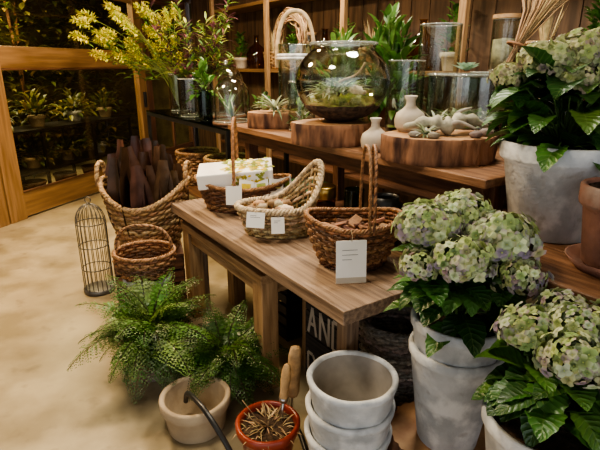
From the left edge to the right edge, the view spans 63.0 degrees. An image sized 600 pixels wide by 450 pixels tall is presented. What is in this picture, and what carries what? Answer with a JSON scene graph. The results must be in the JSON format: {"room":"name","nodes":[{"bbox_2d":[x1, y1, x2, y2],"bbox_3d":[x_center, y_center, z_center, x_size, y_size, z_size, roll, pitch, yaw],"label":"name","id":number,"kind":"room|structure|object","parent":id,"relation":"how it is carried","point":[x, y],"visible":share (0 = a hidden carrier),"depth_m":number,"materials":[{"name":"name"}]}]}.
{"room":"shop","nodes":[
{"label":"shop","id":0,"kind":"room"},
{"bbox_2d":[0,0,199,159],"bbox_3d":[-3.969,-1.805,5.523,2.630,3.000,8.000,6,19,17],"label":"wall","id":1,"kind":"structure","parent":0,"point":[160,87],"depth_m":8.99,"materials":[{"name":"black glass"}]},
{"bbox_2d":[179,0,190,3],"bbox_3d":[-3.480,-0.861,2.634,0.120,3.000,11.700,6,19,17],"label":"wall","id":2,"kind":"structure","parent":0,"point":[185,1],"depth_m":7.46,"materials":[{"name":"brown wood"}]},
{"bbox_2d":[0,174,9,227],"bbox_3d":[-3.257,-0.779,3.348,0.110,2.400,2.480,6,19,17],"label":"door","id":3,"kind":"structure","parent":2,"relation":"in","point":[4,218],"depth_m":4.74,"materials":[{"name":"brown wood"}]},
{"bbox_2d":[0,0,148,223],"bbox_3d":[-2.502,-1.519,5.613,0.110,2.400,2.480,6,19,17],"label":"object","id":4,"kind":"structure","parent":2,"relation":"in","point":[21,204],"depth_m":5.16,"materials":[{"name":"brown wood"}]},
{"bbox_2d":[139,0,195,162],"bbox_3d":[-1.941,-2.083,7.338,0.080,2.400,1.280,6,19,17],"label":"window","id":5,"kind":"structure","parent":2,"relation":"in","point":[185,13],"depth_m":7.44,"materials":[{"name":"brown wood"}]},
{"bbox_2d":[0,144,538,449],"bbox_3d":[0.000,0.386,3.808,12.000,0.100,13.000,0,18,0],"label":"floor","id":6,"kind":"structure","parent":0,"point":[44,405],"depth_m":2.67,"materials":[{"name":"beige concrete"}]},
{"bbox_2d":[7,87,131,190],"bbox_3d":[-3.020,-1.057,6.058,0.669,1.245,2.510,6,19,17],"label":"rack","id":7,"kind":"object","parent":6,"relation":"on","point":[34,164],"visible":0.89,"depth_m":6.13,"materials":[{"name":"metal"}]},
{"bbox_2d":[0,0,138,177],"bbox_3d":[-4.308,-1.631,5.632,1.275,2.670,6.993,6,19,17],"label":"hedge","id":8,"kind":"object","parent":6,"relation":"on","point":[12,5],"visible":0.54,"depth_m":7.27,"materials":[{"name":"green plant"}]},
{"bbox_2d":[75,197,115,296],"bbox_3d":[-1.400,0.135,3.326,0.206,0.677,0.206,0,18,0],"label":"birdcage","id":9,"kind":"object","parent":6,"relation":"on","point":[97,288],"visible":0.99,"depth_m":3.33,"materials":[{"name":"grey metal"}]},
{"bbox_2d":[66,267,215,404],"bbox_3d":[-0.730,0.519,2.399,0.653,0.523,0.720,-1,18,-3],"label":"potted fern","id":10,"kind":"object","parent":6,"relation":"on","point":[144,346],"visible":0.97,"depth_m":2.29,"materials":[{"name":"green plant"}]},
{"bbox_2d":[123,273,170,321],"bbox_3d":[-0.830,0.468,2.720,0.250,0.420,0.250,0,18,0],"label":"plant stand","id":11,"kind":"object","parent":6,"relation":"on","point":[125,281],"visible":0.07,"depth_m":2.58,"materials":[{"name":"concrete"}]},
{"bbox_2d":[111,224,176,283],"bbox_3d":[-0.830,0.131,2.610,0.330,0.290,0.325,-13,22,-35],"label":"wicker basket","id":12,"kind":"object","parent":11,"relation":"on","point":[157,266],"visible":0.97,"depth_m":2.56,"materials":[{"name":"brown wicker"}]},
{"bbox_2d":[113,239,187,303],"bbox_3d":[-0.990,0.316,3.259,0.420,0.375,0.420,-5,19,-16],"label":"wooden crate","id":13,"kind":"object","parent":6,"relation":"on","point":[179,269],"visible":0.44,"depth_m":3.10,"materials":[{"name":"brown wood"}]},
{"bbox_2d":[94,160,192,254],"bbox_3d":[-0.970,-0.132,3.113,0.542,0.566,0.538,17,24,41],"label":"wicker basket","id":14,"kind":"object","parent":13,"relation":"on","point":[159,214],"visible":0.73,"depth_m":2.96,"materials":[{"name":"brown wicker"}]},
{"bbox_2d":[105,136,188,236],"bbox_3d":[-0.956,-0.215,3.096,0.493,0.667,0.450,-17,24,-41],"label":"firewood","id":15,"kind":"object","parent":14,"relation":"in","point":[140,174],"visible":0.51,"depth_m":2.94,"materials":[{"name":"brown wood"}]},
{"bbox_2d":[159,374,230,443],"bbox_3d":[-0.450,0.800,2.123,0.303,0.160,0.302,0,18,0],"label":"stone planter","id":16,"kind":"object","parent":6,"relation":"on","point":[186,423],"visible":0.84,"depth_m":2.08,"materials":[{"name":"beige stone"}]},
{"bbox_2d":[146,108,288,198],"bbox_3d":[-0.850,-0.506,4.688,0.550,1.050,1.900,-12,22,-32],"label":"glass console table","id":17,"kind":"object","parent":6,"relation":"on","point":[166,114],"visible":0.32,"depth_m":4.41,"materials":[{"name":"black"}]},
{"bbox_2d":[68,0,187,110],"bbox_3d":[-1.631,-1.672,4.870,1.036,1.045,0.808,-1,18,-2],"label":"flower bouquet","id":18,"kind":"object","parent":17,"relation":"on","point":[104,35],"visible":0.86,"depth_m":4.72,"materials":[{"name":"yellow plant"}]},
{"bbox_2d":[177,78,197,116],"bbox_3d":[-0.989,-1.145,4.405,0.202,0.331,0.202,0,18,0],"label":"glass jar","id":19,"kind":"object","parent":17,"relation":"on","point":[185,115],"visible":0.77,"depth_m":4.41,"materials":[{"name":"white"}]},
{"bbox_2d":[143,0,238,113],"bbox_3d":[-0.972,-1.572,4.610,0.880,1.014,0.834,0,18,0],"label":"bouquet","id":20,"kind":"object","parent":17,"relation":"on","point":[214,48],"visible":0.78,"depth_m":4.44,"materials":[{"name":"green plant"}]},
{"bbox_2d":[175,146,219,185],"bbox_3d":[-1.021,-0.594,4.918,0.438,0.331,0.438,15,23,38],"label":"storage basket","id":21,"kind":"object","parent":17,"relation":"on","point":[195,158],"visible":0.49,"depth_m":4.75,"materials":[{"name":"wicker"}]},
{"bbox_2d":[185,56,226,121],"bbox_3d":[-0.777,-1.109,4.008,0.309,0.511,0.331,9,20,26],"label":"potted plant","id":22,"kind":"object","parent":17,"relation":"on","point":[204,96],"visible":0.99,"depth_m":4.00,"materials":[{"name":"black"}]},
{"bbox_2d":[203,152,244,162],"bbox_3d":[-0.630,-0.432,4.360,0.439,0.371,0.439,-15,23,-38],"label":"storage basket","id":23,"kind":"object","parent":17,"relation":"on","point":[210,158],"visible":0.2,"depth_m":4.43,"materials":[{"name":"wicker"}]},
{"bbox_2d":[209,60,246,118],"bbox_3d":[-0.656,-1.219,4.389,0.340,0.488,0.340,0,18,0],"label":"glass cloche","id":24,"kind":"object","parent":17,"relation":"on","point":[220,115],"visible":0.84,"depth_m":4.39,"materials":[{"name":"clear glass"}]},
{"bbox_2d":[213,72,249,125],"bbox_3d":[-0.537,-0.999,3.860,0.320,0.398,0.320,0,18,0],"label":"glass cloche","id":25,"kind":"object","parent":17,"relation":"on","point":[224,121],"visible":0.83,"depth_m":3.85,"materials":[{"name":"clear glass"}]},
{"bbox_2d":[247,88,275,110],"bbox_3d":[-0.291,-0.955,3.913,0.244,0.282,0.237,14,23,37],"label":"ivy","id":26,"kind":"object","parent":17,"relation":"on","point":[265,93],"visible":0.21,"depth_m":3.92,"materials":[{"name":"plant"}]},
{"bbox_2d":[163,299,288,407],"bbox_3d":[-0.326,0.612,2.326,0.594,0.390,0.550,10,20,27],"label":"potted fern","id":27,"kind":"object","parent":6,"relation":"on","point":[234,356],"visible":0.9,"depth_m":2.26,"materials":[{"name":"green plant"}]},
{"bbox_2d":[180,221,306,391],"bbox_3d":[-0.289,0.362,2.737,0.375,0.612,0.970,-12,22,-32],"label":"wooden table","id":28,"kind":"object","parent":6,"relation":"on","point":[266,289],"visible":0.45,"depth_m":2.44,"materials":[{"name":"brown wood"}]},
{"bbox_2d":[183,391,307,449],"bbox_3d":[-0.180,0.805,2.008,0.393,0.220,0.635,-14,22,-36],"label":"garden hose","id":29,"kind":"object","parent":6,"relation":"on","point":[188,394],"visible":0.76,"depth_m":1.93,"materials":[{"name":"black rubber"}]},
{"bbox_2d":[233,400,302,449],"bbox_3d":[-0.127,0.812,1.907,0.278,0.271,0.271,0,18,0],"label":"glazed pot","id":30,"kind":"object","parent":6,"relation":"on","point":[259,426],"visible":0.97,"depth_m":1.89,"materials":[{"name":"ceramic"}]},
{"bbox_2d":[279,363,290,418],"bbox_3d":[-0.058,0.666,1.919,0.048,0.281,0.042,0,18,0],"label":"trowel","id":31,"kind":"object","parent":30,"relation":"in","point":[285,379],"visible":0.97,"depth_m":1.89,"materials":[{"name":"wood"}]},
{"bbox_2d":[288,345,301,407],"bbox_3d":[-0.024,0.635,1.984,0.065,0.320,0.054,-15,23,-37],"label":"fork","id":32,"kind":"object","parent":30,"relation":"in","point":[295,356],"visible":0.84,"depth_m":1.95,"materials":[{"name":"wood"}]},
{"bbox_2d":[171,198,428,350],"bbox_3d":[-0.029,0.361,2.566,0.685,0.720,1.640,-12,22,-32],"label":"wooden table","id":33,"kind":"object","parent":6,"relation":"on","point":[293,263],"visible":0.34,"depth_m":1.98,"materials":[{"name":"brown wood"}]},
{"bbox_2d":[193,117,291,213],"bbox_3d":[-0.320,-0.342,2.729,0.553,0.511,0.354,0,18,0],"label":"wicker basket","id":34,"kind":"object","parent":33,"relation":"on","point":[214,197],"visible":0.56,"depth_m":2.65,"materials":[{"name":"brown wicker"}]},
{"bbox_2d":[226,186,241,204],"bbox_3d":[-0.350,-0.175,2.595,0.085,0.135,0.029,0,18,0],"label":"price tag","id":35,"kind":"object","parent":34,"relation":"attached to","point":[233,193],"visible":0.92,"depth_m":2.59,"materials":[{"name":"paper"}]},
{"bbox_2d":[196,157,274,190],"bbox_3d":[-0.353,-0.285,2.724,0.422,0.143,0.256,-2,18,-5],"label":"box","id":36,"kind":"object","parent":34,"relation":"in","point":[219,174],"visible":0.94,"depth_m":2.65,"materials":[{"name":"cardboard"}]},
{"bbox_2d":[239,176,291,195],"bbox_3d":[-0.182,-0.204,2.661,0.309,0.098,0.066,-5,19,-14],"label":"packets","id":37,"kind":"object","parent":34,"relation":"in","point":[247,184],"visible":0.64,"depth_m":2.65,"materials":[{"name":"paper"}]},
{"bbox_2d":[234,159,324,239],"bbox_3d":[-0.100,-0.131,2.335,0.434,0.354,0.286,1,18,4],"label":"seagrass basket","id":38,"kind":"object","parent":33,"relation":"on","point":[294,221],"visible":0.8,"depth_m":2.30,"materials":[{"name":"wicker"}]},
{"bbox_2d":[246,204,264,227],"bbox_3d":[-0.199,-0.041,2.201,0.085,0.104,0.032,4,18,11],"label":"price tag","id":39,"kind":"object","parent":38,"relation":"attached to","point":[253,219],"visible":1,"depth_m":2.20,"materials":[{"name":"paper"}]},
{"bbox_2d":[247,198,293,209],"bbox_3d":[-0.125,-0.052,2.352,0.298,0.132,0.183,0,18,0],"label":"pods","id":40,"kind":"object","parent":38,"relation":"in","point":[276,203],"visible":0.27,"depth_m":2.36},
{"bbox_2d":[271,209,284,233],"bbox_3d":[-0.101,-0.017,2.216,0.060,0.110,0.029,-2,18,-5],"label":"price tag","id":41,"kind":"object","parent":38,"relation":"attached to","point":[277,223],"visible":1,"depth_m":2.21,"materials":[{"name":"paper"}]},
{"bbox_2d":[291,178,327,208],"bbox_3d":[0.005,-0.175,2.846,0.340,0.120,0.340,0,18,0],"label":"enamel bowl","id":42,"kind":"object","parent":33,"relation":"on","point":[294,178],"visible":0.02,"depth_m":2.77,"materials":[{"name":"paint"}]},
{"bbox_2d":[310,183,336,221],"bbox_3d":[0.120,-0.116,2.561,0.140,0.186,0.140,0,18,0],"label":"candle tin","id":43,"kind":"object","parent":33,"relation":"on","point":[328,193],"visible":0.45,"depth_m":2.50,"materials":[{"name":"gold metal"}]},
{"bbox_2d":[336,231,366,283],"bbox_3d":[0.189,0.119,1.817,0.115,0.200,0.031,-2,18,-7],"label":"price tag","id":44,"kind":"object","parent":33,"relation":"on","point":[351,255],"visible":1,"depth_m":1.82,"materials":[{"name":"paper"}]},
{"bbox_2d":[304,144,401,271],"bbox_3d":[0.215,-0.078,1.958,0.407,0.487,0.334,0,18,0],"label":"wicker basket","id":45,"kind":"object","parent":33,"relation":"on","point":[322,235],"visible":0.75,"depth_m":1.91,"materials":[{"name":"brown wicker"}]},
{"bbox_2d":[322,214,388,249],"bbox_3d":[0.221,0.047,1.991,0.222,0.170,0.249,14,23,37],"label":"bark pieces","id":46,"kind":"object","parent":45,"relation":"in","point":[355,223],"visible":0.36,"depth_m":1.96,"materials":[{"name":"brown wood"}]},
{"bbox_2d":[344,186,364,214],"bbox_3d":[0.265,-0.081,2.420,0.102,0.201,0.102,0,18,0],"label":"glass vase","id":47,"kind":"object","parent":33,"relation":"on","point":[351,194],"visible":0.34,"depth_m":2.37,"materials":[{"name":"black"}]},
{"bbox_2d":[372,192,401,245],"bbox_3d":[0.385,-0.027,2.232,0.150,0.220,0.150,0,18,0],"label":"glass jar","id":48,"kind":"object","parent":33,"relation":"on","point":[384,199],"visible":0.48,"depth_m":2.16,"materials":[{"name":"glass"}]},
{"bbox_2d":[305,301,381,374],"bbox_3d":[0.213,0.547,2.329,0.242,0.513,0.310,-12,22,-32],"label":"chalkboard sign","id":49,"kind":"object","parent":6,"relation":"on","point":[321,330],"visible":0.27,"depth_m":2.29,"materials":[{"name":"wood"}]},
{"bbox_2d":[304,350,398,449],"bbox_3d":[0.169,0.743,1.702,0.312,0.530,0.307,0,18,0],"label":"pots","id":50,"kind":"object","parent":6,"relation":"on","point":[350,402],"visible":1,"depth_m":1.60,"materials":[{"name":"white ceramic"}]},
{"bbox_2d":[209,0,507,212],"bbox_3d":[0.463,-1.258,4.492,0.360,2.600,5.210,-12,22,-32],"label":"wall shelving","id":51,"kind":"object","parent":6,"relation":"on","point":[265,5],"visible":0.39,"depth_m":4.64,"materials":[{"name":"brown wood"}]},
{"bbox_2d":[233,31,248,67],"bbox_3d":[-0.732,-2.188,6.121,0.247,0.442,0.225,0,18,0],"label":"potted leafy plant","id":52,"kind":"object","parent":51,"relation":"on","point":[241,62],"visible":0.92,"depth_m":6.09,"materials":[{"name":"green plant"}]},
{"bbox_2d":[247,35,263,68],"bbox_3d":[-0.515,-2.050,5.816,0.240,0.370,0.240,0,18,0],"label":"amber demijohn","id":53,"kind":"object","parent":51,"relation":"on","point":[255,59],"visible":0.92,"depth_m":5.75,"materials":[{"name":"brown glass"}]},
{"bbox_2d":[263,28,283,68],"bbox_3d":[-0.291,-1.977,5.490,0.254,0.434,0.250,0,18,0],"label":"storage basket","id":54,"kind":"object","parent":51,"relation":"on","point":[272,55],"visible":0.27,"depth_m":5.44,"materials":[{"name":"wicker"}]},
{"bbox_2d":[283,24,298,68],"bbox_3d":[-0.076,-1.890,5.185,0.210,0.458,0.262,6,19,18],"label":"potted leafy plant","id":55,"kind":"object","parent":51,"relation":"on","point":[292,39],"visible":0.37,"depth_m":5.14,"materials":[{"name":"green plant"}]},
{"bbox_2d":[273,7,309,71],"bbox_3d":[-0.093,-1.767,4.685,0.069,0.585,0.582,-12,22,-32],"label":"twig wreath","id":56,"kind":"object","parent":51,"relation":"hanging from","point":[296,18],"visible":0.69,"depth_m":4.59,"materials":[{"name":"beige wicker"}]},
{"bbox_2d":[298,32,316,68],"bbox_3d":[0.072,-1.773,4.991,0.190,0.349,0.190,0,18,0],"label":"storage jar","id":57,"kind":"object","parent":51,"relation":"on","point":[305,64],"visible":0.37,"depth_m":4.95,"materials":[{"name":"clear glass"}]},
{"bbox_2d":[314,29,331,69],"bbox_3d":[0.240,-1.702,4.752,0.240,0.370,0.240,0,18,0],"label":"amber demijohn","id":58,"kind":"object","parent":51,"relation":"on","point":[322,55],"visible":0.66,"depth_m":4.67,"materials":[{"name":"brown glass"}]},
{"bbox_2d":[333,18,355,62],"bbox_3d":[0.401,-1.674,4.502,0.219,0.471,0.222,0,18,0],"label":"potted leafy plant","id":59,"kind":"object","parent":51,"relation":"on","point":[348,29],"visible":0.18,"depth_m":4.45,"materials":[{"name":"green plant"}]},
{"bbox_2d":[358,20,377,69],"bbox_3d":[0.625,-1.555,4.198,0.254,0.434,0.250,0,18,0],"label":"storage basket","id":60,"kind":"object","parent":51,"relation":"on","point":[367,58],"visible":0.26,"depth_m":4.16,"materials":[{"name":"wicker"}]},
{"bbox_2d":[405,19,437,70],"bbox_3d":[0.938,-1.381,3.767,0.240,0.370,0.240,0,18,0],"label":"amber demijohn","id":61,"kind":"object","parent":51,"relation":"on","point":[427,46],"visible":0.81,"depth_m":3.69,"materials":[{"name":"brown glass"}]},
{"bbox_2d":[436,1,469,70],"bbox_3d":[1.091,-1.351,3.518,0.213,0.469,0.259,-13,22,-35],"label":"potted leafy plant","id":62,"kind":"object","parent":51,"relation":"on","point":[447,58],"visible":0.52,"depth_m":3.49,"materials":[{"name":"green plant"}]},
{"bbox_2d":[488,13,522,70],"bbox_3d":[1.341,-1.188,3.202,0.190,0.349,0.190,0,18,0],"label":"storage jar","id":63,"kind":"object","parent":51,"relation":"on","point":[500,52],"visible":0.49,"depth_m":3.16,"materials":[{"name":"clear glass"}]},
{"bbox_2d":[524,5,567,45],"bbox_3d":[1.497,-1.150,2.970,0.254,0.427,0.250,0,18,0],"label":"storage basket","id":64,"kind":"object","parent":51,"relation":"on","point":[545,32],"visible":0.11,"depth_m":2.93,"materials":[{"name":"wicker"}]},
{"bbox_2d":[581,0,599,30],"bbox_3d":[1.660,-1.081,2.723,0.240,0.450,0.261,17,24,41],"label":"potted leafy plant","id":65,"kind":"object","parent":51,"relation":"on","point":[595,12],"visible":0.26,"depth_m":2.70,"materials":[{"name":"green plant"}]},
{"bbox_2d":[228,119,534,299],"bbox_3d":[0.522,-0.006,3.078,1.060,1.100,2.130,-12,22,-32],"label":"wooden table","id":66,"kind":"object","parent":6,"relation":"on","point":[488,180],"visible":0.27,"depth_m":2.27,"materials":[{"name":"red wood"}]},
{"bbox_2d":[247,110,300,128],"bbox_3d":[-0.173,-0.713,3.304,0.358,0.100,0.285,0,18,0],"label":"wood slab","id":67,"kind":"object","parent":66,"relation":"on","point":[262,119],"visible":0.77,"depth_m":3.19,"materials":[{"name":"brown wood"}]},
{"bbox_2d":[255,93,295,118],"bbox_3d":[-0.172,-0.778,3.254,0.317,0.176,0.314,-14,23,-36],"label":"air plant","id":68,"kind":"object","parent":67,"relation":"on","point":[272,104],"visible":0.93,"depth_m":3.22,"materials":[{"name":"green plant"}]},
{"bbox_2d":[288,81,315,130],"bbox_3d":[0.002,-0.742,3.085,0.190,0.316,0.187,0,18,0],"label":"glass jar","id":69,"kind":"object","parent":66,"relation":"on","point":[302,113],"visible":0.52,"depth_m":3.09,"materials":[{"name":"clear glass"}]},
{"bbox_2d":[300,113,318,118],"bbox_3d":[-0.030,-0.752,3.489,0.320,0.060,0.260,0,18,0],"label":"wooden riser","id":70,"kind":"object","parent":66,"relation":"on","point":[312,116],"visible":0.11,"depth_m":3.37,"materials":[{"name":"red wood"}]},
{"bbox_2d":[275,9,315,115],"bbox_3d":[-0.030,-1.113,3.371,0.264,0.691,0.264,8,20,23],"label":"glass lantern","id":71,"kind":"object","parent":70,"relation":"on","point":[278,56],"visible":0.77,"depth_m":3.32,"materials":[{"name":"white"}]},
{"bbox_2d":[290,118,370,147],"bbox_3d":[0.166,-0.500,2.637,0.436,0.110,0.367,0,18,0],"label":"wood slab","id":72,"kind":"object","parent":66,"relation":"on","point":[318,132],"visible":0.87,"depth_m":2.49,"materials":[{"name":"brown wood"}]},
{"bbox_2d":[295,40,390,121],"bbox_3d":[0.225,-0.756,2.593,0.499,0.398,0.499,13,22,34],"label":"terrarium","id":73,"kind":"object","parent":72,"relation":"on","point":[335,102],"visible":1,"depth_m":2.50,"materials":[{"name":"clear glass"}]},
{"bbox_2d":[307,23,363,96],"bbox_3d":[0.286,-1.165,3.734,0.508,0.693,0.521,0,18,0],"label":"pot plant","id":74,"kind":"object","parent":66,"relation":"on","point":[345,67],"visible":0.42,"depth_m":3.67,"materials":[{"name":"green plant"}]},
{"bbox_2d":[330,53,365,119],"bbox_3d":[0.300,-0.843,3.112,0.222,0.461,0.222,0,18,0],"label":"glass jar","id":75,"kind":"object","parent":66,"relation":"on","point":[341,53],"visible":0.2,"depth_m":3.04,"materials":[{"name":"clear glass"}]},
{"bbox_2d":[360,117,384,151],"bbox_3d":[0.365,-0.441,2.381,0.140,0.157,0.140,0,18,0],"label":"bud vase","id":76,"kind":"object","parent":66,"relation":"on","point":[372,136],"visible":0.74,"depth_m":2.34,"materials":[{"name":"white ceramic"}]},
{"bbox_2d":[357,2,430,126],"bbox_3d":[0.604,-1.069,3.280,0.578,0.797,0.538,-14,23,-37],"label":"pot plant","id":77,"kind":"object","parent":66,"relation":"on","point":[392,42],"visible":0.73,"depth_m":3.19,"materials":[{"name":"green plant"}]},
{"bbox_2d":[385,60,425,131],"bbox_3d":[0.580,-0.694,2.719,0.202,0.421,0.202,0,18,0],"label":"glass jar","id":78,"kind":"object","parent":66,"relation":"on","point":[403,100],"visible":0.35,"depth_m":2.71,"materials":[{"name":"clear glass"}]},
{"bbox_2d":[415,22,462,103],"bbox_3d":[0.820,-0.869,2.935,0.242,0.621,0.242,0,18,0],"label":"glass jar","id":79,"kind":"object","parent":66,"relation":"on","point":[424,24],"visible":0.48,"depth_m":2.88,"materials":[{"name":"clear glass"}]},
{"bbox_2d":[380,128,498,166],"bbox_3d":[0.613,-0.349,2.176,0.520,0.110,0.399,0,18,0],"label":"wood slab","id":80,"kind":"object","parent":66,"relation":"on","point":[458,149],"visible":0.9,"depth_m":2.02,"materials":[{"name":"brown wood"}]},
{"bbox_2d":[394,95,424,131],"bbox_3d":[0.500,-0.506,2.223,0.140,0.157,0.140,0,18,0],"label":"bud vase","id":81,"kind":"object","parent":80,"relation":"on","point":[410,112],"visible":0.86,"depth_m":2.19,"materials":[{"name":"white ceramic"}]},
{"bbox_2d":[411,122,439,137],"bbox_3d":[0.528,-0.394,2.058,0.125,0.068,0.119,-17,25,-42],"label":"air plant","id":82,"kind":"object","parent":80,"relation":"on","point":[425,131],"visible":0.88,"depth_m":2.06,"materials":[{"name":"green plant"}]},
{"bbox_2d":[422,110,446,118],"bbox_3d":[0.610,-0.472,2.159,0.190,0.079,0.178,0,18,0],"label":"air plant","id":83,"kind":"object","parent":80,"relation":"on","point":[443,113],"visible":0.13,"depth_m":2.17,"materials":[{"name":"green plant"}]},
{"bbox_2d":[403,107,488,135],"bbox_3d":[0.635,-0.437,2.087,0.377,0.117,0.148,0,18,0],"label":"driftwood","id":84,"kind":"object","parent":80,"relation":"on","point":[459,121],"visible":0.98,"depth_m":2.09,"materials":[{"name":"beige wood"}]},
{"bbox_2d":[408,128,493,138],"bbox_3d":[0.641,-0.382,2.046,0.371,0.036,0.091,-2,18,-6],"label":"river stones","id":85,"kind":"object","parent":80,"relation":"on","point":[477,133],"visible":0.95,"depth_m":2.03},
{"bbox_2d":[454,114,491,130],"bbox_3d":[0.770,-0.439,2.162,0.194,0.105,0.175,-16,24,-40],"label":"air plant","id":86,"kind":"object","parent":80,"relation":"on","point":[491,114],"visible":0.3,"depth_m":2.17,"materials":[{"name":"green plant"}]},
{"bbox_2d":[426,73,507,138],"bbox_3d":[0.880,-0.625,2.615,0.422,0.355,0.422,0,18,0],"label":"terrarium","id":87,"kind":"object","parent":66,"relation":"on","point":[485,114],"visible":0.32,"depth_m":2.57,"materials":[{"name":"clear glass"}]},
{"bbox_2d":[453,62,478,70],"bbox_3d":[0.856,-0.821,2.538,0.139,0.044,0.148,0,18,0],"label":"succulent","id":88,"kind":"object","parent":87,"relation":"on","point":[464,66],"visible":1,"depth_m":2.50,"materials":[{"name":"green plant"}]},
{"bbox_2d":[466,0,567,113],"bbox_3d":[1.268,-0.949,2.677,0.646,0.933,0.550,0,18,0],"label":"bundle","id":89,"kind":"object","parent":66,"relation":"on","point":[540,11],"visible":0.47,"depth_m":2.62,"materials":[{"name":"beige plant"}]},
{"bbox_2d":[358,307,413,410],"bbox_3d":[0.405,0.618,2.096,0.341,0.523,0.340,0,18,0],"label":"wicker basket","id":90,"kind":"object","parent":6,"relation":"on","point":[378,337],"visible":0.28,"depth_m":1.95,"materials":[{"name":"brown wicker"}]},
{"bbox_2d":[387,401,485,449],"bbox_3d":[0.501,0.856,1.758,0.378,0.280,0.392,0,18,0],"label":"tree stump","id":91,"kind":"object","parent":6,"relation":"on","point":[405,436],"visible":0.34,"depth_m":1.71,"materials":[{"name":"brown wood"}]},
{"bbox_2d":[383,188,554,449],"bbox_3d":[0.499,0.317,1.567,0.460,0.861,0.424,0,18,0],"label":"hydrangea","id":92,"kind":"object","parent":91,"relation":"on","point":[475,265],"visible":0.98,"depth_m":1.42,"materials":[{"name":"plant"}]},
{"bbox_2d":[523,242,599,311],"bbox_3d":[1.272,0.619,1.454,0.860,0.920,1.550,-12,22,-32],"label":"countertop","id":93,"kind":"structure","parent":6,"relation":"on","point":[555,260],"depth_m":1.42,"materials":[{"name":"red wood"}]},
{"bbox_2d":[481,26,599,243],"bbox_3d":[0.909,-0.307,1.669,0.587,0.704,0.576,0,18,0],"label":"hydrangea","id":94,"kind":"object","parent":93,"relation":"on","point":[546,166],"visible":1,"depth_m":1.59,"materials":[{"name":"plant"}]},
{"bbox_2d":[565,177,599,277],"bbox_3d":[0.930,0.010,1.423,0.260,0.255,0.260,0,18,0],"label":"terracotta pot","id":95,"kind":"object","parent":93,"relation":"on","point":[585,255],"visible":1,"depth_m":1.41,"materials":[{"name":"ceramic"}]},
{"bbox_3d":[0.666,0.960,1.344,0.402,0.340,0.416,0,18,0],"label":"tree stump","id":96,"kind":"object","parent":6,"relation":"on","visible":0},
{"bbox_2d":[471,287,599,449],"bbox_3d":[0.643,0.489,1.251,0.414,0.612,0.422,0,18,0],"label":"hydrangea","id":97,"kind":"object","parent":96,"relation":"on","point":[545,392],"visible":1,"depth_m":1.14,"materials":[{"name":"plant"}]},
{"bbox_2d":[191,0,599,209],"bbox_3d":[1.221,-1.240,3.792,0.114,3.000,10.250,-12,22,-32],"label":"wall","id":98,"kind":"structure","parent":0,"point":[323,14],"depth_m":4.46,"materials":[{"name":"brown wood"}]}
]}

